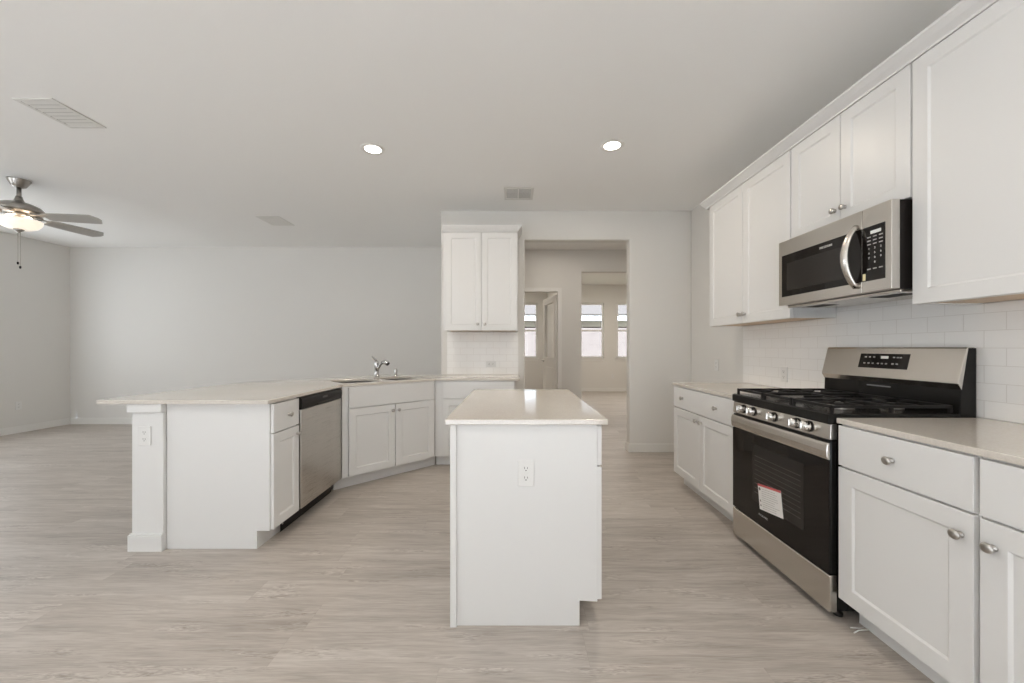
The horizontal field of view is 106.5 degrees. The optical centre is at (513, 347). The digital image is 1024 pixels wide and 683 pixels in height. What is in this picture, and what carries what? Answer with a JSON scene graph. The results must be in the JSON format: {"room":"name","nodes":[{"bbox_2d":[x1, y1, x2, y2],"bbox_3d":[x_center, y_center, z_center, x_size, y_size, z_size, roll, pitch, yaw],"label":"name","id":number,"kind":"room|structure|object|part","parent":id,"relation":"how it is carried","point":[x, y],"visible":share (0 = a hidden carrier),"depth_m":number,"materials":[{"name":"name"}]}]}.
{"room":"kitchen","nodes":[
{"label":"kitchen","id":0,"kind":"room"},
{"bbox_2d":[0,231,69,428],"bbox_3d":[-7.080,-0.196,1.278,0.120,2.797,9.555,0,0,0],"label":"wall","id":1,"kind":"structure","parent":0,"point":[34,297],"depth_m":5.60,"materials":[{"name":"white paint"}]},
{"bbox_2d":[15,401,21,409],"bbox_3d":[-7.015,0.818,5.420,0.008,0.115,0.070,0,0,0],"label":"power outlet","id":2,"kind":"object","parent":1,"relation":"attached to","point":[18,405],"visible":1,"depth_m":5.42,"materials":[{"name":"white plastic"}]},
{"bbox_2d":[0,418,69,435],"bbox_3d":[-7.013,1.153,1.270,0.015,0.100,9.539,0,0,0],"label":"baseboard","id":3,"kind":"structure","parent":1,"relation":"attached to","point":[48,424],"depth_m":5.58,"materials":[{"name":"white paint"}]},
{"bbox_2d":[70,247,440,418],"bbox_3d":[-3.931,-0.196,6.115,6.418,2.797,0.119,0,0,0],"label":"wall","id":4,"kind":"structure","parent":0,"point":[144,320],"depth_m":6.06,"materials":[{"name":"white paint"}]},
{"bbox_2d":[70,418,131,423],"bbox_3d":[-3.932,1.153,6.048,6.144,0.100,0.015,0,0,0],"label":"baseboard","id":5,"kind":"structure","parent":4,"relation":"attached to","point":[72,420],"depth_m":6.04,"materials":[{"name":"white paint"}]},
{"bbox_2d":[0,391,933,682],"bbox_3d":[-0.970,1.253,3.550,12.340,0.100,14.340,0,0,0],"label":"floor","id":6,"kind":"structure","parent":0,"point":[356,588],"depth_m":1.81,"materials":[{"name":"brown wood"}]},
{"bbox_2d":[127,404,166,551],"bbox_3d":[-2.179,0.766,2.336,0.203,0.873,0.165,0,0,0],"label":"support post","id":7,"kind":"object","parent":6,"relation":"on","point":[149,463],"visible":0.66,"depth_m":2.27,"materials":[{"name":"white paint"}]},
{"bbox_2d":[139,426,150,445],"bbox_3d":[-2.185,0.521,2.265,0.070,0.115,0.008,0,0,0],"label":"power outlet","id":8,"kind":"object","parent":7,"relation":"attached to","point":[144,431],"visible":1,"depth_m":2.26,"materials":[{"name":"white plastic"}]},
{"bbox_2d":[167,398,301,548],"bbox_3d":[-1.744,0.766,2.429,0.664,0.873,0.280,0,0,0],"label":"base cabinet","id":9,"kind":"object","parent":6,"relation":"on","point":[233,469],"visible":0.94,"depth_m":2.29,"materials":[{"name":"white paint"}]},
{"bbox_3d":[-1.450,0.423,2.433,0.019,0.172,0.270,0,0,0],"label":"drawer","id":10,"kind":"part","parent":9,"relation":"part of","materials":[{"name":"white paint"}]},
{"bbox_3d":[-1.450,0.803,2.433,0.019,0.572,0.270,0,0,0],"label":"door","id":11,"kind":"part","parent":9,"relation":"part of","materials":[{"name":"white paint"}]},
{"bbox_2d":[280,388,341,531],"bbox_3d":[-1.726,0.769,2.829,0.609,0.868,0.693,0,0,0],"label":"dishwasher","id":12,"kind":"object","parent":6,"relation":"on","point":[319,424],"visible":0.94,"depth_m":2.80,"materials":[{"name":"silver metal"}]},
{"bbox_3d":[-1.517,1.143,2.828,0.008,0.100,0.692,0,0,0],"label":"toe plate","id":13,"kind":"part","parent":12,"relation":"part of","materials":[{"name":"black plastic"}]},
{"bbox_3d":[-1.446,0.751,2.875,0.031,0.667,0.598,0,0,0],"label":"door","id":14,"kind":"part","parent":12,"relation":"part of","materials":[{"name":"silver metal"}]},
{"bbox_2d":[331,381,434,489],"bbox_3d":[-1.274,0.766,3.700,0.548,0.873,1.011,0,0,45],"label":"base cabinet","id":15,"kind":"object","parent":6,"relation":"on","point":[387,430],"visible":0.97,"depth_m":3.47,"materials":[{"name":"white paint"}]},
{"bbox_2d":[96,375,519,403],"bbox_3d":[-1.192,0.318,3.329,2.508,0.023,2.178,0,0,0],"label":"countertop","id":16,"kind":"structure","parent":15,"relation":"on","point":[272,391],"depth_m":2.82,"materials":[{"name":"stone"}]},
{"bbox_2d":[338,378,407,382],"bbox_3d":[-1.321,0.428,3.729,0.860,0.196,0.480,0,0,-45],"label":"sink","id":17,"kind":"object","parent":16,"relation":"in","point":[400,378],"visible":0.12,"depth_m":3.82,"materials":[{"name":"grey metal"}]},
{"bbox_3d":[-1.467,0.428,3.583,0.372,0.196,0.406,0,0,-45],"label":"bowl","id":18,"kind":"part","parent":17,"relation":"part of","materials":[{"name":"grey metal"}]},
{"bbox_2d":[372,356,389,376],"bbox_3d":[-1.373,0.193,3.976,0.211,0.225,0.074,0,0,21],"label":"kitchen faucet","id":19,"kind":"object","parent":16,"relation":"on","point":[377,365],"visible":0.98,"depth_m":3.98,"materials":[{"name":"silver metal"}]},
{"bbox_3d":[-1.250,0.803,3.389,0.019,0.572,0.421,0,0,45],"label":"door","id":20,"kind":"part","parent":15,"relation":"part of","materials":[{"name":"white paint"}]},
{"bbox_3d":[-1.099,0.423,3.540,0.019,0.172,0.847,0,0,45],"label":"false drawer","id":21,"kind":"part","parent":15,"relation":"part of","materials":[{"name":"white paint"}]},
{"bbox_3d":[-0.949,0.803,3.691,0.420,0.572,0.019,0,0,-45],"label":"door","id":22,"kind":"part","parent":15,"relation":"part of","materials":[{"name":"white paint"}]},
{"bbox_2d":[435,381,514,464],"bbox_3d":[-0.391,0.766,4.125,0.817,0.873,0.602,0,0,0],"label":"base cabinet","id":23,"kind":"object","parent":6,"relation":"on","point":[449,395],"visible":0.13,"depth_m":3.85,"materials":[{"name":"white paint"}]},
{"bbox_3d":[-0.536,0.803,3.861,0.358,0.572,0.019,0,0,0],"label":"door","id":24,"kind":"part","parent":23,"relation":"part of","materials":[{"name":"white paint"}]},
{"bbox_3d":[-0.354,0.423,3.861,0.721,0.172,0.019,0,0,0],"label":"drawer","id":25,"kind":"part","parent":23,"relation":"part of","materials":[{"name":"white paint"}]},
{"bbox_2d":[450,425,601,626],"bbox_3d":[0.068,0.766,2.225,0.686,0.873,1.161,0,0,0],"label":"base cabinet","id":26,"kind":"object","parent":6,"relation":"on","point":[520,555],"visible":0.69,"depth_m":1.66,"materials":[{"name":"white paint"}]},
{"bbox_3d":[-0.260,0.766,1.657,0.028,0.873,0.025,0,0,0],"label":"corner post","id":27,"kind":"part","parent":26,"relation":"part of","materials":[{"name":"white paint"}]},
{"bbox_2d":[518,460,533,485],"bbox_3d":[0.053,0.541,1.652,0.070,0.115,0.008,0,0,0],"label":"power outlet","id":28,"kind":"object","parent":26,"relation":"attached to","point":[525,467],"visible":1,"depth_m":1.65,"materials":[{"name":"white plastic"}]},
{"bbox_2d":[522,465,529,471],"bbox_3d":[0.053,0.520,1.649,0.033,0.029,0.002,0,0,0],"label":"socket","id":29,"kind":"object","parent":28,"relation":"attached to","point":[525,468],"depth_m":1.65,"materials":[{"name":"white plastic"}]},
{"bbox_2d":[522,475,529,481],"bbox_3d":[0.053,0.561,1.649,0.033,0.029,0.002,0,0,0],"label":"socket","id":30,"kind":"object","parent":28,"relation":"attached to","point":[525,478],"depth_m":1.65,"materials":[{"name":"white plastic"}]},
{"bbox_2d":[445,389,607,424],"bbox_3d":[0.055,0.318,2.233,0.699,0.023,1.193,0,0,0],"label":"countertop","id":31,"kind":"structure","parent":26,"relation":"on","point":[481,406],"depth_m":1.90,"materials":[{"name":"stone"}]},
{"bbox_3d":[0.373,0.423,1.941,0.019,0.172,0.556,0,0,0],"label":"drawer","id":32,"kind":"part","parent":26,"relation":"part of","materials":[{"name":"white paint"}]},
{"bbox_3d":[0.373,0.804,1.941,0.019,0.575,0.556,0,0,0],"label":"door","id":33,"kind":"part","parent":26,"relation":"part of","materials":[{"name":"white paint"}]},
{"bbox_2d":[674,386,735,521],"bbox_3d":[1.719,0.766,2.926,0.658,0.873,0.947,0,0,0],"label":"base cabinet","id":34,"kind":"object","parent":6,"relation":"on","point":[703,428],"visible":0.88,"depth_m":2.84,"materials":[{"name":"white paint"}]},
{"bbox_3d":[1.427,0.803,3.158,0.019,0.572,0.460,0,0,0],"label":"door","id":35,"kind":"part","parent":34,"relation":"part of","materials":[{"name":"white paint"}]},
{"bbox_3d":[1.427,0.423,2.926,0.019,0.172,0.924,0,0,0],"label":"drawer","id":36,"kind":"part","parent":34,"relation":"part of","materials":[{"name":"white paint"}]},
{"bbox_3d":[1.427,0.803,2.694,0.019,0.572,0.460,0,0,0],"label":"door","id":37,"kind":"part","parent":34,"relation":"part of","materials":[{"name":"white paint"}]},
{"bbox_2d":[672,382,777,398],"bbox_3d":[1.732,0.318,2.935,0.634,0.023,0.960,0,0,0],"label":"countertop","id":38,"kind":"structure","parent":34,"relation":"on","point":[725,389],"depth_m":3.04,"materials":[{"name":"stone"}]},
{"bbox_2d":[731,347,975,616],"bbox_3d":[1.700,0.600,2.061,0.693,1.207,0.748,0,0,0],"label":"gas range","id":39,"kind":"object","parent":6,"relation":"on","point":[786,466],"visible":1,"depth_m":1.91,"materials":[{"name":"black metal"}]},
{"bbox_3d":[1.375,0.368,2.324,0.043,0.047,0.046,0,0,0],"label":"knob","id":40,"kind":"part","parent":39,"relation":"part of","materials":[{"name":"silver metal"}]},
{"bbox_3d":[1.375,0.368,2.230,0.043,0.047,0.046,0,0,0],"label":"knob","id":41,"kind":"part","parent":39,"relation":"part of","materials":[{"name":"silver metal"}]},
{"bbox_3d":[1.375,0.368,2.054,0.043,0.047,0.046,0,0,0],"label":"knob","id":42,"kind":"part","parent":39,"relation":"part of","materials":[{"name":"silver metal"}]},
{"bbox_3d":[1.391,0.458,2.061,0.019,0.077,0.744,0,0,0],"label":"handle","id":43,"kind":"part","parent":39,"relation":"part of","materials":[{"name":"silver metal"}]},
{"bbox_3d":[1.396,0.748,2.061,0.005,0.498,0.742,0,0,0],"label":"door glass","id":44,"kind":"part","parent":39,"relation":"part of","materials":[{"name":"black glass"}]},
{"bbox_3d":[1.411,1.087,2.061,0.034,0.164,0.746,0,0,0],"label":"storage drawer","id":45,"kind":"part","parent":39,"relation":"part of","materials":[{"name":"silver metal"}]},
{"bbox_3d":[1.412,0.371,2.061,0.031,0.070,0.746,0,0,0],"label":"control panel","id":46,"kind":"part","parent":39,"relation":"part of","materials":[{"name":"silver metal"}]},
{"bbox_3d":[1.413,0.706,2.061,0.030,0.586,0.746,0,0,0],"label":"oven door","id":47,"kind":"part","parent":39,"relation":"part of","materials":[{"name":"black glass"}]},
{"bbox_3d":[1.375,0.368,1.887,0.043,0.047,0.046,0,0,0],"label":"knob","id":48,"kind":"part","parent":39,"relation":"part of","materials":[{"name":"silver metal"}]},
{"bbox_3d":[1.375,0.368,1.810,0.043,0.047,0.046,0,0,0],"label":"knob","id":49,"kind":"part","parent":39,"relation":"part of","materials":[{"name":"silver metal"}]},
{"bbox_3d":[1.564,0.280,1.837,0.115,0.018,0.115,0,0,0],"label":"burner","id":50,"kind":"part","parent":39,"relation":"part of","materials":[{"name":"black metal"}]},
{"bbox_2d":[732,393,959,423],"bbox_3d":[1.681,0.312,2.061,0.581,0.046,0.748,0,0,0],"label":"cooktop","id":51,"kind":"object","parent":39,"relation":"in","point":[809,413],"depth_m":1.80,"materials":[{"name":"black metal"}]},
{"bbox_3d":[1.982,0.070,2.055,0.022,0.078,0.272,0,0,0],"label":"display panel","id":52,"kind":"part","parent":39,"relation":"part of","materials":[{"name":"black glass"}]},
{"bbox_2d":[850,627,868,632],"bbox_3d":[1.473,1.196,1.628,0.077,0.012,0.037,0,0,0],"label":"strip","id":53,"kind":"object","parent":6,"relation":"on","point":[850,627],"visible":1,"depth_m":1.62,"materials":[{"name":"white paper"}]},
{"bbox_2d":[838,424,982,682],"bbox_3d":[1.719,0.766,1.425,0.658,0.873,0.499,0,0,0],"label":"base cabinet","id":54,"kind":"object","parent":6,"relation":"on","point":[909,510],"visible":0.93,"depth_m":1.36,"materials":[{"name":"white paint"}]},
{"bbox_3d":[1.403,0.423,1.435,0.028,0.031,0.034,0,0,0],"label":"knob","id":55,"kind":"part","parent":54,"relation":"part of","materials":[{"name":"silver metal"}]},
{"bbox_3d":[1.427,0.423,1.425,0.019,0.172,0.491,0,0,0],"label":"drawer","id":56,"kind":"part","parent":54,"relation":"part of","materials":[{"name":"white paint"}]},
{"bbox_3d":[1.403,0.591,1.214,0.028,0.031,0.034,0,0,0],"label":"knob","id":57,"kind":"part","parent":54,"relation":"part of","materials":[{"name":"silver metal"}]},
{"bbox_2d":[979,457,1023,682],"bbox_3d":[1.719,0.766,0.923,0.658,0.873,0.499,0,0,0],"label":"base cabinet","id":58,"kind":"object","parent":6,"relation":"on","point":[1001,545],"visible":1,"depth_m":1.11,"materials":[{"name":"white paint"}]},
{"bbox_2d":[837,418,1023,465],"bbox_3d":[1.732,0.318,1.149,0.634,0.023,1.059,0,0,0],"label":"countertop","id":59,"kind":"structure","parent":58,"relation":"on","point":[1003,441],"depth_m":1.39,"materials":[{"name":"stone"}]},
{"bbox_3d":[1.403,0.591,1.130,0.028,0.031,0.034,0,0,0],"label":"knob","id":60,"kind":"part","parent":58,"relation":"part of","materials":[{"name":"silver metal"}]},
{"bbox_3d":[1.427,0.423,0.923,0.019,0.172,0.481,0,0,0],"label":"drawer","id":61,"kind":"part","parent":58,"relation":"part of","materials":[{"name":"white paint"}]},
{"bbox_2d":[0,0,960,284],"bbox_3d":[-0.970,-1.732,3.550,12.340,0.290,14.340,0,0,0],"label":"ceiling","id":62,"kind":"structure","parent":0,"point":[217,116],"depth_m":2.50,"materials":[{"name":"white paint"}]},
{"bbox_2d":[0,176,103,268],"bbox_3d":[-4.670,-1.172,3.663,1.249,0.842,1.241,0,0,0],"label":"ceiling fan","id":63,"kind":"object","parent":62,"relation":"hanging from","point":[19,216],"visible":1,"depth_m":3.63,"materials":[{"name":"silver metal"}]},
{"bbox_3d":[-4.491,-1.256,3.250,0.149,0.044,0.452,0,0,-28],"label":"blade","id":64,"kind":"part","parent":63,"relation":"part of","materials":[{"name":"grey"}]},
{"bbox_3d":[-4.683,-0.932,3.630,0.004,0.330,0.004,0,0,0],"label":"pull chain","id":65,"kind":"part","parent":63,"relation":"part of","materials":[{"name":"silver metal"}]},
{"bbox_3d":[-4.695,-1.171,3.630,0.300,0.091,0.300,0,0,0],"label":"lamp shade","id":66,"kind":"part","parent":63,"relation":"part of","materials":[{"name":"beige glass"}]},
{"bbox_3d":[-4.505,-1.272,3.657,0.186,0.022,0.084,0,0,-16],"label":"blade arm","id":67,"kind":"part","parent":63,"relation":"part of","materials":[{"name":"silver metal"}]},
{"bbox_3d":[-4.662,-1.272,3.819,0.087,0.022,0.186,0,0,0],"label":"blade arm","id":68,"kind":"part","parent":63,"relation":"part of","materials":[{"name":"silver metal"}]},
{"bbox_3d":[-4.271,-1.256,3.707,0.452,0.044,0.149,0,0,-10],"label":"blade","id":69,"kind":"part","parent":63,"relation":"part of","materials":[{"name":"grey wood"}]},
{"bbox_3d":[-4.637,-1.256,4.057,0.149,0.044,0.452,0,0,8],"label":"blade","id":70,"kind":"part","parent":63,"relation":"part of","materials":[{"name":"grey wood"}]},
{"bbox_2d":[11,98,105,127],"bbox_3d":[-3.070,-1.590,2.600,0.260,0.008,0.330,0,0,0],"label":"ceiling vent","id":71,"kind":"object","parent":62,"relation":"in","point":[51,108],"visible":1,"depth_m":2.59,"materials":[{"name":"silver metal"}]},
{"bbox_2d":[256,216,294,225],"bbox_3d":[-2.980,-1.590,4.790,0.280,0.008,0.340,0,0,0],"label":"ceiling vent","id":72,"kind":"object","parent":62,"relation":"in","point":[273,220],"visible":1,"depth_m":4.77,"materials":[{"name":"silver metal"}]},
{"bbox_2d":[360,143,384,154],"bbox_3d":[-1.127,-1.591,3.064,0.188,0.005,0.188,0,0,0],"label":"recessed light","id":73,"kind":"object","parent":62,"relation":"in","point":[369,148],"visible":1,"depth_m":3.06,"materials":[{"name":"white plastic"}]},
{"bbox_2d":[504,187,533,199],"bbox_3d":[0.052,-1.590,3.945,0.300,0.008,0.310,0,0,0],"label":"ceiling vent","id":74,"kind":"object","parent":62,"relation":"in","point":[510,193],"visible":1,"depth_m":3.94,"materials":[{"name":"silver metal"}]},
{"bbox_2d":[600,139,624,151],"bbox_3d":[0.775,-1.591,3.010,0.188,0.005,0.188,0,0,0],"label":"recessed light","id":75,"kind":"object","parent":62,"relation":"in","point":[612,145],"visible":1,"depth_m":3.00,"materials":[{"name":"white plastic"}]},
{"bbox_2d":[547,293,556,357],"bbox_3d":[0.990,-0.277,8.456,0.120,2.960,4.289,0,0,0],"label":"wall partition","id":76,"kind":"structure","parent":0,"point":[550,308],"depth_m":9.67,"materials":[{"name":"white paint"}]},
{"bbox_2d":[441,211,690,442],"bbox_3d":[0.609,-0.196,4.490,2.902,2.797,0.120,0,0,0],"label":"wall","id":77,"kind":"structure","parent":0,"point":[658,242],"depth_m":4.43,"materials":[{"name":"white paint"}]},
{"bbox_2d":[442,224,521,331],"bbox_3d":[-0.334,-0.750,4.235,0.847,1.125,0.366,0,0,0],"label":"upper cabinet","id":78,"kind":"object","parent":77,"relation":"attached to","point":[480,261],"visible":1,"depth_m":4.10,"materials":[{"name":"white paint"}]},
{"bbox_3d":[-0.540,-0.713,4.101,0.386,1.052,0.019,0,0,0],"label":"door","id":79,"kind":"part","parent":78,"relation":"part of","materials":[{"name":"white paint"}]},
{"bbox_3d":[-0.334,-1.278,4.235,0.847,0.068,0.366,0,0,0],"label":"crown","id":80,"kind":"part","parent":78,"relation":"part of","materials":[{"name":"white paint"}]},
{"bbox_3d":[-0.154,-0.713,4.101,0.378,1.052,0.019,0,0,0],"label":"door","id":81,"kind":"part","parent":78,"relation":"part of","materials":[{"name":"white paint"}]},
{"bbox_2d":[447,332,517,373],"bbox_3d":[-0.359,0.060,4.425,0.822,0.490,0.009,0,0,0],"label":"tile backsplash","id":82,"kind":"structure","parent":77,"relation":"attached to","point":[467,352],"depth_m":4.42,"materials":[{"name":"white tile"}]},
{"bbox_2d":[486,361,495,366],"bbox_3d":[-0.262,0.185,4.416,0.115,0.070,0.008,0,0,0],"label":"power outlet","id":83,"kind":"object","parent":82,"relation":"attached to","point":[488,363],"visible":1,"depth_m":4.41,"materials":[{"name":"white plastic"}]},
{"bbox_2d":[628,443,673,451],"bbox_3d":[1.692,1.153,4.422,0.733,0.100,0.014,0,0,0],"label":"baseboard","id":84,"kind":"structure","parent":77,"relation":"attached to","point":[632,447],"depth_m":4.42,"materials":[{"name":"white paint"}]},
{"bbox_2d":[525,250,626,398],"bbox_3d":[2.240,-0.196,6.250,5.920,2.797,0.120,0,0,0],"label":"wall","id":85,"kind":"structure","parent":0,"point":[563,269],"depth_m":6.19,"materials":[{"name":"white paint"}]},
{"bbox_2d":[525,288,561,388],"bbox_3d":[0.333,0.115,6.182,0.885,2.177,0.016,0,0,0],"label":"trim","id":86,"kind":"structure","parent":85,"relation":"attached to","point":[559,290],"depth_m":6.17,"materials":[{"name":"white paint"}]},
{"bbox_2d":[541,295,556,388],"bbox_3d":[0.634,0.157,6.677,0.146,2.077,0.740,0,0,-12],"label":"door","id":87,"kind":"structure","parent":85,"relation":"in","point":[549,363],"depth_m":6.65,"materials":[{"name":"white paint"}]},
{"bbox_2d":[525,285,626,388],"bbox_3d":[1.450,-0.277,10.660,7.500,2.960,0.120,0,0,0],"label":"wall","id":88,"kind":"structure","parent":0,"point":[594,374],"depth_m":10.60,"materials":[{"name":"white paint"}]},
{"bbox_2d":[525,303,538,360],"bbox_3d":[0.205,-0.442,10.640,1.000,1.609,0.150,0,0,0],"label":"window","id":89,"kind":"structure","parent":88,"relation":"in","point":[527,358],"depth_m":10.65,"materials":[{"name":"white plastic"}]},
{"bbox_3d":[0.205,0.321,10.607,1.000,0.085,0.083,0,0,0],"label":"sill","id":90,"kind":"part","parent":89,"relation":"part of","materials":[{"name":"white paint"}]},
{"bbox_2d":[581,303,605,360],"bbox_3d":[2.050,-0.442,10.640,0.990,1.609,0.150,0,0,0],"label":"window","id":91,"kind":"structure","parent":88,"relation":"in","point":[583,358],"depth_m":10.65,"materials":[{"name":"white plastic"}]},
{"bbox_3d":[2.050,0.321,10.607,0.990,0.085,0.083,0,0,0],"label":"sill","id":92,"kind":"part","parent":91,"relation":"part of","materials":[{"name":"white paint"}]},
{"bbox_2d":[581,388,626,390],"bbox_3d":[3.065,1.153,10.592,4.010,0.100,0.014,0,0,0],"label":"baseboard","id":93,"kind":"structure","parent":88,"relation":"attached to","point":[582,389],"depth_m":10.58,"materials":[{"name":"white paint"}]},
{"bbox_2d":[615,303,626,360],"bbox_3d":[3.310,-0.442,10.640,0.990,1.609,0.150,0,0,0],"label":"window","id":94,"kind":"structure","parent":88,"relation":"in","point":[619,358],"depth_m":10.65,"materials":[{"name":"white plastic"}]},
{"bbox_3d":[3.310,0.321,10.607,0.990,0.085,0.083,0,0,0],"label":"sill","id":95,"kind":"part","parent":94,"relation":"part of","materials":[{"name":"white paint"}]},
{"bbox_2d":[691,204,1023,423],"bbox_3d":[2.120,-0.196,0.525,0.120,2.797,8.050,0,0,0],"label":"wall","id":96,"kind":"structure","parent":0,"point":[724,344],"depth_m":4.11,"materials":[{"name":"white paint"}]},
{"bbox_2d":[710,150,835,326],"bbox_3d":[1.888,-0.728,2.934,0.320,1.071,1.011,0,0,0],"label":"upper cabinet","id":97,"kind":"object","parent":96,"relation":"attached to","point":[748,225],"visible":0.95,"depth_m":2.82,"materials":[{"name":"white paint"}]},
{"bbox_3d":[1.766,-0.726,3.183,0.019,1.067,0.494,0,0,0],"label":"door","id":98,"kind":"part","parent":97,"relation":"part of","materials":[{"name":"white paint"}]},
{"bbox_3d":[1.766,-0.726,2.682,0.019,1.067,0.500,0,0,0],"label":"door","id":99,"kind":"part","parent":97,"relation":"part of","materials":[{"name":"white paint"}]},
{"bbox_3d":[1.920,-0.198,2.934,0.248,0.004,0.972,0,0,0],"label":"underside panel","id":100,"kind":"part","parent":97,"relation":"part of","materials":[{"name":"brown wood"}]},
{"bbox_3d":[1.911,-0.196,2.934,0.270,0.008,1.011,0,0,0],"label":"rail","id":101,"kind":"part","parent":97,"relation":"part of","materials":[{"name":"white paint"}]},
{"bbox_2d":[700,0,998,209],"bbox_3d":[1.876,-1.294,2.105,0.344,0.059,2.790,0,0,0],"label":"crown molding","id":102,"kind":"structure","parent":97,"relation":"on","point":[963,12],"depth_m":1.85,"materials":[{"name":"white paint"}]},
{"bbox_2d":[791,64,912,238],"bbox_3d":[1.888,-0.967,2.059,0.320,0.592,0.733,0,0,0],"label":"upper cabinet","id":103,"kind":"object","parent":96,"relation":"attached to","point":[861,159],"visible":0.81,"depth_m":1.96,"materials":[{"name":"white paint"}]},
{"bbox_3d":[1.766,-0.965,2.241,0.019,0.588,0.361,0,0,0],"label":"door","id":104,"kind":"part","parent":103,"relation":"part of","materials":[{"name":"white paint"}]},
{"bbox_3d":[1.742,-0.748,2.091,0.028,0.031,0.034,0,0,0],"label":"knob","id":105,"kind":"part","parent":103,"relation":"part of","materials":[{"name":"silver metal"}]},
{"bbox_3d":[1.742,-0.748,2.027,0.028,0.031,0.034,0,0,0],"label":"knob","id":106,"kind":"part","parent":103,"relation":"part of","materials":[{"name":"silver metal"}]},
{"bbox_2d":[779,199,912,307],"bbox_3d":[1.828,-0.457,2.062,0.434,0.412,0.724,0,0,0],"label":"microwave","id":107,"kind":"object","parent":103,"relation":"attached to","point":[864,257],"visible":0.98,"depth_m":1.89,"materials":[{"name":"silver metal"}]},
{"bbox_3d":[1.679,-0.445,2.120,0.003,0.256,0.548,0,0,0],"label":"door glass","id":108,"kind":"part","parent":107,"relation":"part of","materials":[{"name":"black glass"}]},
{"bbox_3d":[1.699,-0.464,2.135,0.038,0.398,0.579,0,0,0],"label":"door","id":109,"kind":"part","parent":107,"relation":"part of","materials":[{"name":"silver metal"}]},
{"bbox_3d":[1.647,-0.445,1.879,0.073,0.312,0.042,0,0,0],"label":"handle","id":110,"kind":"part","parent":107,"relation":"part of","materials":[{"name":"silver metal"}]},
{"bbox_3d":[1.885,-0.258,2.062,0.310,0.012,0.704,0,0,0],"label":"underside plate","id":111,"kind":"part","parent":107,"relation":"part of","materials":[{"name":"silver metal"}]},
{"bbox_3d":[1.699,-0.464,1.772,0.038,0.398,0.143,0,0,0],"label":"control panel","id":112,"kind":"part","parent":107,"relation":"part of","materials":[{"name":"silver metal"}]},
{"bbox_3d":[1.766,-0.965,1.877,0.019,0.588,0.361,0,0,0],"label":"door","id":113,"kind":"part","parent":103,"relation":"part of","materials":[{"name":"white paint"}]},
{"bbox_2d":[743,299,1023,423],"bbox_3d":[2.055,0.022,2.020,0.009,0.565,2.800,0,0,0],"label":"tile backsplash","id":114,"kind":"structure","parent":96,"relation":"attached to","point":[996,330],"depth_m":1.99,"materials":[{"name":"white tile"}]},
{"bbox_2d":[781,366,787,381],"bbox_3d":[2.046,0.198,2.895,0.008,0.115,0.070,0,0,0],"label":"power outlet","id":115,"kind":"object","parent":114,"relation":"attached to","point":[784,370],"visible":1,"depth_m":2.89,"materials":[{"name":"white plastic"}]},
{"bbox_2d":[913,0,1023,304],"bbox_3d":[1.888,-0.728,1.200,0.320,1.071,0.979,0,0,0],"label":"upper cabinet","id":116,"kind":"object","parent":96,"relation":"attached to","point":[968,88],"visible":1,"depth_m":1.48,"materials":[{"name":"white paint"}]},
{"bbox_3d":[1.911,-0.196,1.200,0.270,0.008,0.979,0,0,0],"label":"rail","id":117,"kind":"part","parent":116,"relation":"part of","materials":[{"name":"white paint"}]},
{"bbox_3d":[1.920,-0.198,1.200,0.248,0.004,0.940,0,0,0],"label":"underside panel","id":118,"kind":"part","parent":116,"relation":"part of","materials":[{"name":"brown wood"}]},
{"label":"outside","id":119,"kind":"structure","parent":0,"visible":0},
{"bbox_3d":[1.000,1.579,18.400,30.000,0.148,15.200,0,0,0],"label":"lawn","id":120,"kind":"structure","parent":119,"visible":0},
{"bbox_2d":[525,305,626,355],"bbox_3d":[1.500,-0.797,15.350,18.000,4.600,3.300,0,0,0],"label":"neighbor house","id":121,"kind":"structure","parent":120,"relation":"on","point":[590,314],"depth_m":14.00,"materials":[{"name":"brick"}]}
]}

